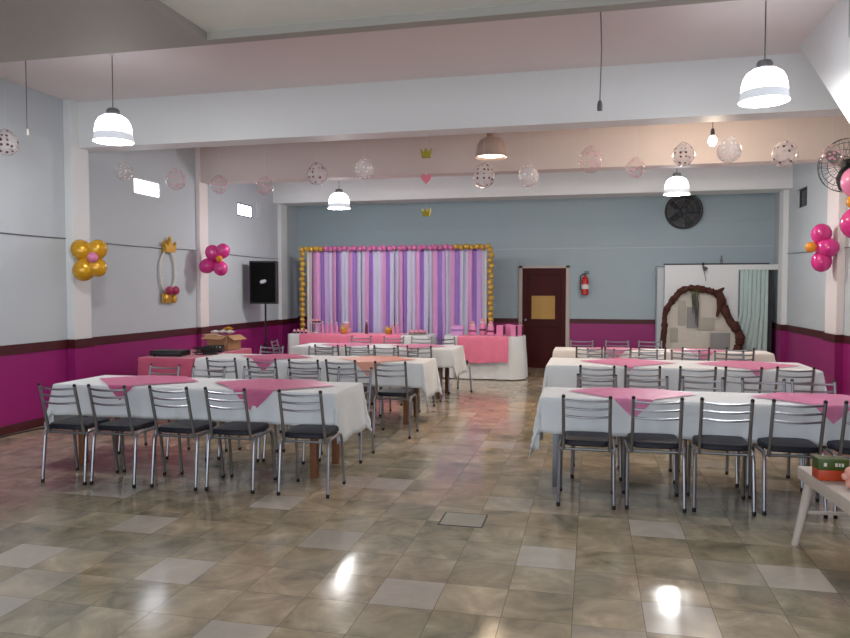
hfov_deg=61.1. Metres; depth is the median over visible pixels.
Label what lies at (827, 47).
wall
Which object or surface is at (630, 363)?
table runner
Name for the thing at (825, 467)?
game box
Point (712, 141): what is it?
bulb
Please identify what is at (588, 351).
dining chair
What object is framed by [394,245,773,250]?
trim
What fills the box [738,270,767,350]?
curtain
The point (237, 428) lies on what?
dining chair
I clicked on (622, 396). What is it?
table runner
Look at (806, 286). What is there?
wall
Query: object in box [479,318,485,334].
candy jar
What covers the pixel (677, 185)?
pendant lamp
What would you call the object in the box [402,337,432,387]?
dining chair
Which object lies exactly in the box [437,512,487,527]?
floor hatch
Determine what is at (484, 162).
balloon
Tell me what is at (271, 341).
dining chair
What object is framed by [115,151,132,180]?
balloon
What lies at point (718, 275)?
booth
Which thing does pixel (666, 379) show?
dining chair
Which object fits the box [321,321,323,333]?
drink bottle
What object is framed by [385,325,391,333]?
crown
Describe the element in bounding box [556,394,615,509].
dining chair
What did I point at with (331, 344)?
table runner
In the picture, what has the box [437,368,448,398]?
banquet table
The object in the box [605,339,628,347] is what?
dining chair
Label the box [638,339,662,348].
dining chair
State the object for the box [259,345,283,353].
dining chair
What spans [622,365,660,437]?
dining chair
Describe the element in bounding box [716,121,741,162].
balloon
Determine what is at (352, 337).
dining chair
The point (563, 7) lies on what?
beam
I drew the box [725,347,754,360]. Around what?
dining chair
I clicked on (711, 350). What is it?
table runner
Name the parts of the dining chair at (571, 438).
leg, leg, backrest post, seat, rail, backrest post, leg, leg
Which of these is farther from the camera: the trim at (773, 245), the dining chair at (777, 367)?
the trim at (773, 245)
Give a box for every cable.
[0,232,65,238]
[0,427,44,437]
[90,241,189,249]
[229,254,276,258]
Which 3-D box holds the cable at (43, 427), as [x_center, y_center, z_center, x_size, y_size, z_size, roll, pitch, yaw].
[-4.385,1.280,8.267,0.513,0.014,1.588,2,3,44]
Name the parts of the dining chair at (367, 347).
leg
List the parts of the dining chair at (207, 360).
backrest post, backrest post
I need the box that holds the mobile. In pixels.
[420,148,431,216]
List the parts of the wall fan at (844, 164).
blade, blade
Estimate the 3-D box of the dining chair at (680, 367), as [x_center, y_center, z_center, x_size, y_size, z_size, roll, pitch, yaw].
[2.809,0.892,7.511,0.434,0.852,0.519,1,2,13]
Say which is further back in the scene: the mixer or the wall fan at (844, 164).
the mixer
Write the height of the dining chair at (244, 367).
0.852 m
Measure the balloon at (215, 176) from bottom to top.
1.068 m
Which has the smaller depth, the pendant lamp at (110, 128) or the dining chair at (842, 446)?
the dining chair at (842, 446)
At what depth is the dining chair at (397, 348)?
10.06 m
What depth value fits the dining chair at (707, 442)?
5.24 m
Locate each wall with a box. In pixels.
[0,78,298,426]
[297,193,774,348]
[771,163,849,394]
[800,0,849,122]
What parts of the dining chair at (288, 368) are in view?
leg, leg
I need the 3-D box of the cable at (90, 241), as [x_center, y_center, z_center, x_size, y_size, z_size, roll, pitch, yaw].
[-4.075,-1.073,10.662,0.010,0.046,2.600,1,2,13]
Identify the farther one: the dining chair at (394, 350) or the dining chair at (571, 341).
the dining chair at (571, 341)
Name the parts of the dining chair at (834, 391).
backrest post, backrest post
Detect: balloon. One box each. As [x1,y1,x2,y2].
[0,98,18,154]
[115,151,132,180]
[167,149,185,189]
[212,176,227,192]
[256,145,271,194]
[307,163,325,183]
[355,157,373,179]
[473,162,494,185]
[518,138,538,186]
[580,147,601,170]
[626,148,644,177]
[673,144,694,164]
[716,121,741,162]
[771,139,796,165]
[820,122,843,166]
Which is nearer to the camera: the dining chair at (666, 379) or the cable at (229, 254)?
the dining chair at (666, 379)
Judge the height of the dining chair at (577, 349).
0.852 m
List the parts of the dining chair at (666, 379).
leg, backrest post, leg, leg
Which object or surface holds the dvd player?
on the tablecloth at (186, 362)
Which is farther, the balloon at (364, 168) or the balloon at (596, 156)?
the balloon at (364, 168)
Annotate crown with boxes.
[340,325,347,333]
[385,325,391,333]
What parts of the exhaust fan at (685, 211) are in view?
blade, blade, blade, blade, blade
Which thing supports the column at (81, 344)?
on the floor
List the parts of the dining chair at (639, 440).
leg, leg, backrest post, seat, rail, leg, backrest post, leg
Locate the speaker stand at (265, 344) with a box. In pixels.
[263,304,270,353]
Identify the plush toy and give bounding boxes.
[841,467,849,487]
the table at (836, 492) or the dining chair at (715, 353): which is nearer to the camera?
the table at (836, 492)
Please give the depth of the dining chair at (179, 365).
7.49 m
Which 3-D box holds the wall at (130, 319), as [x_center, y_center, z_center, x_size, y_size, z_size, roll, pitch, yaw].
[-4.961,-0.710,7.312,0.222,4.070,18.450,1,2,13]
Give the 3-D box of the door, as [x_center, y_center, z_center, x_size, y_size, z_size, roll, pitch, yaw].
[2.463,-0.040,14.912,1.030,2.120,0.155,1,2,13]
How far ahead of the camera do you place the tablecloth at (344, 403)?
6.40 m
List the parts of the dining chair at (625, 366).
backrest post, backrest post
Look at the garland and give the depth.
14.31 m
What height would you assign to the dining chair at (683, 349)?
0.852 m
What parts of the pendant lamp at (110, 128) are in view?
cord, lamp shade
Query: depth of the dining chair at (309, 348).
9.88 m
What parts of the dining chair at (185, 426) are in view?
backrest post, leg, rail, leg, seat, backrest post, leg, leg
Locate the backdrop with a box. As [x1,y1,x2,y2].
[307,247,486,344]
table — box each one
[78,415,339,477]
[403,387,418,424]
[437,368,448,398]
[552,434,561,486]
[791,466,849,545]
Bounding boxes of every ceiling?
[0,0,844,147]
[159,0,560,31]
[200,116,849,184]
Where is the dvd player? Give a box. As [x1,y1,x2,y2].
[150,349,189,356]
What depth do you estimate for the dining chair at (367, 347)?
10.15 m
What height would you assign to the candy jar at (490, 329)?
0.264 m
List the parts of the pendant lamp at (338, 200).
lamp shade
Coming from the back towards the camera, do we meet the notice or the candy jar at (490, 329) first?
the notice
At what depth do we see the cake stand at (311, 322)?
13.99 m
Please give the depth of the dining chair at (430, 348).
10.01 m
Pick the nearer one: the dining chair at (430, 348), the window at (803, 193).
the dining chair at (430, 348)
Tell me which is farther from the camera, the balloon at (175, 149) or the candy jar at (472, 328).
the candy jar at (472, 328)
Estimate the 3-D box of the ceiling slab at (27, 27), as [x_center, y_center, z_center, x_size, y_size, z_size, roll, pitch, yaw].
[-4.248,-2.213,1.780,3.680,0.720,7.720,1,2,13]
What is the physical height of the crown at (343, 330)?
0.167 m
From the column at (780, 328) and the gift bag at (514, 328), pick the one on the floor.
the column at (780, 328)
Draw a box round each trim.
[140,0,206,40]
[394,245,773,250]
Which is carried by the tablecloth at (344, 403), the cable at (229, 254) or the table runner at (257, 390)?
the table runner at (257, 390)
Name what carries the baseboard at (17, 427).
attached to the wall at (130, 319)
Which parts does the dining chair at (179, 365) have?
leg, leg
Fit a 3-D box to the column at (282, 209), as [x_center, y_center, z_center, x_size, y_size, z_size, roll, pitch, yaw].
[-2.991,-0.977,15.191,0.100,3.970,0.340,1,2,13]
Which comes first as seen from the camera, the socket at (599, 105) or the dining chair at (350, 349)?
the socket at (599, 105)
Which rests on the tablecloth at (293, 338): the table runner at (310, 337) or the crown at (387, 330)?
the table runner at (310, 337)
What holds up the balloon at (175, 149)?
hanging from the ceiling at (725, 29)
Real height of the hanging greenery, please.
0.700 m
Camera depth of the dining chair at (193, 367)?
7.26 m
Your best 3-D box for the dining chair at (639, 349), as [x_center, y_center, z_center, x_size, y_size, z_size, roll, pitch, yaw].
[3.120,0.793,9.961,0.434,0.852,0.519,1,2,13]
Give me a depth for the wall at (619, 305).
14.66 m
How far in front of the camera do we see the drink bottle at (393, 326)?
13.48 m
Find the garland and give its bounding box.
[299,243,493,329]
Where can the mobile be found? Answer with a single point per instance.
(426, 178)
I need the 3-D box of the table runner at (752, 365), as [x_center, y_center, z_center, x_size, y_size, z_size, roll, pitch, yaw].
[3.718,0.592,8.326,0.836,0.140,0.828,-1,3,-32]
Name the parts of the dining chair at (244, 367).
leg, leg, leg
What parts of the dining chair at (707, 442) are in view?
leg, leg, backrest post, seat, rail, leg, backrest post, leg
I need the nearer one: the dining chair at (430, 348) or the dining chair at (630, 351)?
the dining chair at (630, 351)
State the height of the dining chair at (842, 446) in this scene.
0.852 m
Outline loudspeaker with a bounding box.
[249,261,278,303]
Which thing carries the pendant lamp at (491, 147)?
hanging from the ceiling at (725, 29)
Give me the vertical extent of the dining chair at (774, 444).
0.852 m
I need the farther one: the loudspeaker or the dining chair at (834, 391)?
the loudspeaker
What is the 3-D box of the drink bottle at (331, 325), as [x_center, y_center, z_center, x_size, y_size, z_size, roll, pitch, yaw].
[-1.785,0.160,13.755,0.056,0.240,0.056,1,2,13]
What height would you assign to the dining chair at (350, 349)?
0.852 m
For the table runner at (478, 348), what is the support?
on the tablecloth at (516, 367)
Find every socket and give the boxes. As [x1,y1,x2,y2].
[25,61,28,134]
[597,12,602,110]
[597,100,602,110]
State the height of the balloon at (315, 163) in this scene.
0.999 m
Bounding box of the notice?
[531,296,554,318]
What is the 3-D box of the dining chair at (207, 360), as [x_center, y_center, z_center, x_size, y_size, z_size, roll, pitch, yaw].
[-2.295,0.854,8.467,0.434,0.852,0.519,0,2,9]
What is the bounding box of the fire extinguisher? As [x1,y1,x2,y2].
[580,273,589,294]
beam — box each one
[0,0,734,62]
[78,53,843,152]
[273,164,792,206]
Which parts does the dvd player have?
panel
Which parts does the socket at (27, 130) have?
cord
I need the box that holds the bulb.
[708,122,716,145]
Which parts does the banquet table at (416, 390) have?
leg, leg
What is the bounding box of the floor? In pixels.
[0,368,849,637]
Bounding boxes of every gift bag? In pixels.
[496,322,504,335]
[505,322,513,334]
[511,323,517,335]
[518,322,523,335]
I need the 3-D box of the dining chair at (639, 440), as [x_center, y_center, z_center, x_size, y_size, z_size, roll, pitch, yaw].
[1.729,0.976,5.442,0.434,0.852,0.519,0,2,12]
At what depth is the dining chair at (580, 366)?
7.39 m
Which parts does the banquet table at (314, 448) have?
leg, leg, leg, leg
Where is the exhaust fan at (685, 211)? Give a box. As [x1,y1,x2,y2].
[665,195,702,228]
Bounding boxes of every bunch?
[70,239,107,280]
[199,243,229,275]
[805,223,839,271]
[839,168,849,237]
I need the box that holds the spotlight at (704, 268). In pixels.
[702,263,707,280]
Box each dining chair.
[37,383,118,485]
[87,384,165,487]
[117,363,180,456]
[148,385,224,490]
[165,366,227,460]
[204,387,276,493]
[206,357,237,422]
[217,366,277,461]
[246,358,281,432]
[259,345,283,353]
[262,367,322,463]
[270,338,280,353]
[277,389,345,498]
[287,359,320,429]
[308,346,333,355]
[314,344,338,355]
[319,366,374,463]
[325,359,370,435]
[344,344,379,404]
[349,347,375,410]
[351,336,371,343]
[372,345,401,405]
[373,361,418,438]
[379,347,420,417]
[383,336,404,387]
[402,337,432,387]
[406,345,440,406]
[436,337,471,393]
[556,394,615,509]
[570,339,593,347]
[570,373,621,480]
[576,346,602,358]
[579,365,617,447]
[587,348,614,357]
[604,347,631,358]
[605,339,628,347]
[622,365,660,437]
[622,375,675,483]
[622,396,686,512]
[629,349,657,359]
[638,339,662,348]
[638,347,665,359]
[671,350,700,360]
[678,366,716,391]
[679,376,738,487]
[681,347,709,360]
[686,397,755,515]
[714,350,744,360]
[724,366,763,449]
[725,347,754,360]
[738,378,803,491]
[748,399,827,518]
[774,366,815,393]
[786,379,836,477]
[815,400,849,518]
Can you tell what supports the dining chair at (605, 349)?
on the floor
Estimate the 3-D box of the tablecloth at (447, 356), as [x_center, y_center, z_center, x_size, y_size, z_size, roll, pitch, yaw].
[-0.726,0.654,11.237,2.696,0.472,0.912,1,2,13]
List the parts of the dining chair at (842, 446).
leg, leg, seat, backrest post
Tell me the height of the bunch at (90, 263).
0.520 m
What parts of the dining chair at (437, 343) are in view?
leg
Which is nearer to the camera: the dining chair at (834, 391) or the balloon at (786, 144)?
the dining chair at (834, 391)
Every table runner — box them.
[100,375,196,399]
[217,378,334,410]
[242,354,307,369]
[299,332,406,344]
[325,343,372,347]
[342,356,415,375]
[392,344,441,349]
[457,334,510,362]
[570,387,694,415]
[581,358,672,371]
[589,347,637,357]
[670,348,725,360]
[698,360,800,375]
[753,392,849,423]
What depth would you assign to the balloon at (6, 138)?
7.65 m
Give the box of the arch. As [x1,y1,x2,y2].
[659,284,744,349]
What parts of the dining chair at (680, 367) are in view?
backrest post, backrest post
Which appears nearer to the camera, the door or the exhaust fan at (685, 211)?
the exhaust fan at (685, 211)
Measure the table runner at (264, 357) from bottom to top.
0.161 m
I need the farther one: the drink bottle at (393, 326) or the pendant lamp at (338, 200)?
the drink bottle at (393, 326)
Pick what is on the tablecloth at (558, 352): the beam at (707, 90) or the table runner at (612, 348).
the table runner at (612, 348)
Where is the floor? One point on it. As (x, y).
(106, 558)
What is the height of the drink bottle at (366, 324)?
0.260 m
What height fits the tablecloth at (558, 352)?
0.472 m
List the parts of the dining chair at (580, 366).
backrest post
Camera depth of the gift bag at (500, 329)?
13.11 m
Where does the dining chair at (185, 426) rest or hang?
on the floor
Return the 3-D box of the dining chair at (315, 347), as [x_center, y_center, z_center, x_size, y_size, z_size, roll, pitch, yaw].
[-1.350,0.775,10.422,0.434,0.852,0.519,0,2,11]
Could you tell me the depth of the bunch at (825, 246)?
9.98 m
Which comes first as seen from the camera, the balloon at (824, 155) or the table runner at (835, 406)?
the table runner at (835, 406)
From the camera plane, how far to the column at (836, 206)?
10.03 m
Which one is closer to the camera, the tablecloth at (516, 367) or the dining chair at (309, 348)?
the dining chair at (309, 348)
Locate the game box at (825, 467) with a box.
[812,455,848,480]
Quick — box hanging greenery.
[688,289,699,326]
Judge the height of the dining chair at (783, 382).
0.852 m
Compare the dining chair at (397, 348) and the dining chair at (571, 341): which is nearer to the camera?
the dining chair at (397, 348)
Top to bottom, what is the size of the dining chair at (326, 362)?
0.852 m
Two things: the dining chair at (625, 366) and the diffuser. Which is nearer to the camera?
the dining chair at (625, 366)
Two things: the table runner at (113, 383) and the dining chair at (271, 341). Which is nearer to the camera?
the table runner at (113, 383)
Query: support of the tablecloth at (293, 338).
on the side table
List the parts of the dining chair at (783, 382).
leg, backrest post, leg, backrest post, leg, leg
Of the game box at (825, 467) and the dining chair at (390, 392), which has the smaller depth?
the game box at (825, 467)
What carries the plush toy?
on the table at (836, 492)
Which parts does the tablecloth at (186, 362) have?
cable coil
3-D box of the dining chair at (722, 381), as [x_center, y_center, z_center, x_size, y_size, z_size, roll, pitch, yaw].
[2.419,0.946,6.186,0.434,0.852,0.519,0,2,12]
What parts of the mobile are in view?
paper crown, paper crown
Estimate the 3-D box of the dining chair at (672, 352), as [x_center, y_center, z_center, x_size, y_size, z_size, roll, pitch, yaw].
[3.294,0.831,9.029,0.434,0.852,0.519,0,2,12]
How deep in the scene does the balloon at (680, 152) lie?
8.24 m
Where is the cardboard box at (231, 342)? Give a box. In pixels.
[201,333,245,350]
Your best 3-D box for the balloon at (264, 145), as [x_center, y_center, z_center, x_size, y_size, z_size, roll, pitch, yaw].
[-2.105,-2.178,9.441,0.228,1.108,0.230,0,2,5]
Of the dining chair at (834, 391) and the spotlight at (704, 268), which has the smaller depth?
the dining chair at (834, 391)
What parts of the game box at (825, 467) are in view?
lid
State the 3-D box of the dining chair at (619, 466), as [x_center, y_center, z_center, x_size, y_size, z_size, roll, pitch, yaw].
[1.523,0.937,6.393,0.434,0.852,0.519,1,2,13]
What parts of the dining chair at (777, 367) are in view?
backrest post, backrest post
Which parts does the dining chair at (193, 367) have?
leg, leg, leg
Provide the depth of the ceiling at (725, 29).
7.13 m
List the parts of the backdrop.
post, post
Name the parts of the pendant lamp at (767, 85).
lamp shade, cord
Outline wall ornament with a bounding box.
[159,236,179,302]
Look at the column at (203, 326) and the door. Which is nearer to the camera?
the column at (203, 326)
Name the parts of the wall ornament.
frame, crown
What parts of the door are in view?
moulding, moulding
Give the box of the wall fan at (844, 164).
[817,138,849,191]
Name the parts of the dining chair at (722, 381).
backrest post, leg, backrest post, leg, leg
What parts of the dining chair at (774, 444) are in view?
leg, leg, backrest post, seat, rail, leg, leg, backrest post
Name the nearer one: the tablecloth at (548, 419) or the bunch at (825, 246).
the tablecloth at (548, 419)
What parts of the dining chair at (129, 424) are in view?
backrest post, leg, rail, leg, seat, backrest post, leg, leg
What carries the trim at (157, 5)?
attached to the ceiling slab at (27, 27)
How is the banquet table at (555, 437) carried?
on the floor
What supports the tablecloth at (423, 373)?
on the banquet table at (416, 390)
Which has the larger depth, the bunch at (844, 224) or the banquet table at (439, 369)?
the banquet table at (439, 369)
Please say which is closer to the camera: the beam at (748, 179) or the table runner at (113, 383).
the table runner at (113, 383)
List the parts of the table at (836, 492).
leg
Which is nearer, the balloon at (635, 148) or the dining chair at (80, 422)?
the dining chair at (80, 422)
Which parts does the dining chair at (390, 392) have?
leg, backrest post, leg, rail, seat, backrest post, leg, leg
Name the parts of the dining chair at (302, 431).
leg, backrest post, leg, rail, seat, backrest post, leg, leg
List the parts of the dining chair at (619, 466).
leg, backrest post, backrest post, leg, leg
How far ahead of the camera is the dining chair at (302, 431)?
5.67 m
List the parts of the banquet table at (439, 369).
leg, leg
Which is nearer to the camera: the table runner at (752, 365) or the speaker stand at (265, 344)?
the table runner at (752, 365)
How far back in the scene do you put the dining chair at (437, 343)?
11.51 m
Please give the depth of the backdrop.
14.47 m
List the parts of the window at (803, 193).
pane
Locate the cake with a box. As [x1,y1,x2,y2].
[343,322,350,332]
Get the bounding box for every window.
[133,177,159,198]
[237,202,251,217]
[799,187,806,207]
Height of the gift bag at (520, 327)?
0.248 m
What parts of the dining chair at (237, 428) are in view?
backrest post, leg, leg, rail, seat, backrest post, leg, leg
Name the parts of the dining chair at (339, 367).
leg, backrest post, leg, backrest post, leg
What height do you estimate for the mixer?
0.090 m
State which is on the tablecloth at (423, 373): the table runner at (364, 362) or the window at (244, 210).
the table runner at (364, 362)
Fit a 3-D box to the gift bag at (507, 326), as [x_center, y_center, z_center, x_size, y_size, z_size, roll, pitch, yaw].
[1.554,0.175,13.228,0.133,0.248,0.092,1,3,24]
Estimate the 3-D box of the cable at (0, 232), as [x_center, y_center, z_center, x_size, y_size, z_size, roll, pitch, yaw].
[-4.837,-0.949,7.376,0.012,0.052,3.250,1,2,13]
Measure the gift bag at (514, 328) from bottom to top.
0.248 m
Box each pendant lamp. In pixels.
[92,53,133,145]
[328,189,350,209]
[475,133,506,159]
[663,172,689,195]
[738,0,790,107]
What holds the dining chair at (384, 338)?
on the floor
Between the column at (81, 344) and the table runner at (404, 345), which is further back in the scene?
the table runner at (404, 345)
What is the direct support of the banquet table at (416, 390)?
on the floor
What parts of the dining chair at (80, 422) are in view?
backrest post, leg, rail, leg, backrest post, seat, leg, leg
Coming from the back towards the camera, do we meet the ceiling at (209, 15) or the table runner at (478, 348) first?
the table runner at (478, 348)
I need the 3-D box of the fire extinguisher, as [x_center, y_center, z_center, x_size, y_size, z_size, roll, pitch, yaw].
[3.242,-0.724,14.585,0.174,0.472,0.169,-2,3,-35]
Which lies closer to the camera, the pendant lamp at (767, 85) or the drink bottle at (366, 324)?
the pendant lamp at (767, 85)
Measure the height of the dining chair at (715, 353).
0.852 m
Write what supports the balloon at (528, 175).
hanging from the ceiling at (725, 29)
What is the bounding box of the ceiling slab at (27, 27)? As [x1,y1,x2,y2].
[0,0,200,57]
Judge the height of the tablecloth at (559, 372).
0.499 m
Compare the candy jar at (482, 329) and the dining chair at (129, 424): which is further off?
the candy jar at (482, 329)
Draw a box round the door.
[519,265,569,367]
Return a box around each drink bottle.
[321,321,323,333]
[330,321,332,333]
[365,320,367,333]
[392,323,394,334]
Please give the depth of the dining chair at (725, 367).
7.25 m
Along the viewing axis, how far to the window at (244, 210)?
13.61 m
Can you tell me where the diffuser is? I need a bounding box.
[478,154,503,157]
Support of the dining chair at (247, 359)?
on the floor
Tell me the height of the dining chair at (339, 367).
0.852 m
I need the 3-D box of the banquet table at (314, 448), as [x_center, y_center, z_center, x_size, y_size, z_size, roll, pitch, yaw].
[-2.017,0.979,6.733,2.742,0.742,0.712,1,2,13]
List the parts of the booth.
panel, rail, post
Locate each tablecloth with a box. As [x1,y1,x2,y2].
[43,375,371,445]
[138,346,251,377]
[194,353,441,403]
[288,332,435,353]
[291,343,467,380]
[442,334,527,379]
[529,387,849,456]
[541,358,826,393]
[552,347,775,361]
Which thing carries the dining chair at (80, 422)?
on the floor
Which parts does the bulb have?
bulb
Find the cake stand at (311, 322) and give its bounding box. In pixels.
[311,322,321,332]
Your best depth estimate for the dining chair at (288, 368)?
7.13 m
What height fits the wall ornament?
1.028 m
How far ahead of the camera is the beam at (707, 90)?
7.93 m
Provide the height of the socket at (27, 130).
0.770 m
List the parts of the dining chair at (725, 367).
backrest post, backrest post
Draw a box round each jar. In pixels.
[469,321,475,334]
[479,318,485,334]
[487,321,493,335]
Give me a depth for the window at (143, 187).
10.62 m
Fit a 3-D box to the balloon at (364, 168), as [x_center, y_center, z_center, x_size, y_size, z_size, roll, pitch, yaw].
[-0.770,-2.245,9.129,0.250,0.949,0.248,-1,3,-30]
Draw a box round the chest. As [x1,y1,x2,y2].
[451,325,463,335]
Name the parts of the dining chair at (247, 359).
backrest post, backrest post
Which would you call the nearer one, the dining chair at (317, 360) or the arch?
the dining chair at (317, 360)
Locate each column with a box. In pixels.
[63,99,94,380]
[195,147,210,346]
[278,204,288,353]
[775,190,788,361]
[822,162,846,393]
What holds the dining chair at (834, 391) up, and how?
on the floor
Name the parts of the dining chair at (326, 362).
backrest post, backrest post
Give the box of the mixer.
[204,345,224,352]
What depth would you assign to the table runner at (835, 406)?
5.65 m
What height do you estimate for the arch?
1.738 m
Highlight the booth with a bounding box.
[655,255,777,352]
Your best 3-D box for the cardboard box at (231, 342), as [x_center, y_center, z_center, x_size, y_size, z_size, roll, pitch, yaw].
[-2.956,0.335,10.480,0.565,0.222,0.438,1,2,22]
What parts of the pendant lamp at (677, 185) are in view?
lamp shade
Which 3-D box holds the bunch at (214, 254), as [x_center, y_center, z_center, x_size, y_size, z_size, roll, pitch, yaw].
[-3.467,-0.978,11.866,0.496,0.536,0.304,1,2,13]
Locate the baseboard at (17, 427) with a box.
[0,417,44,435]

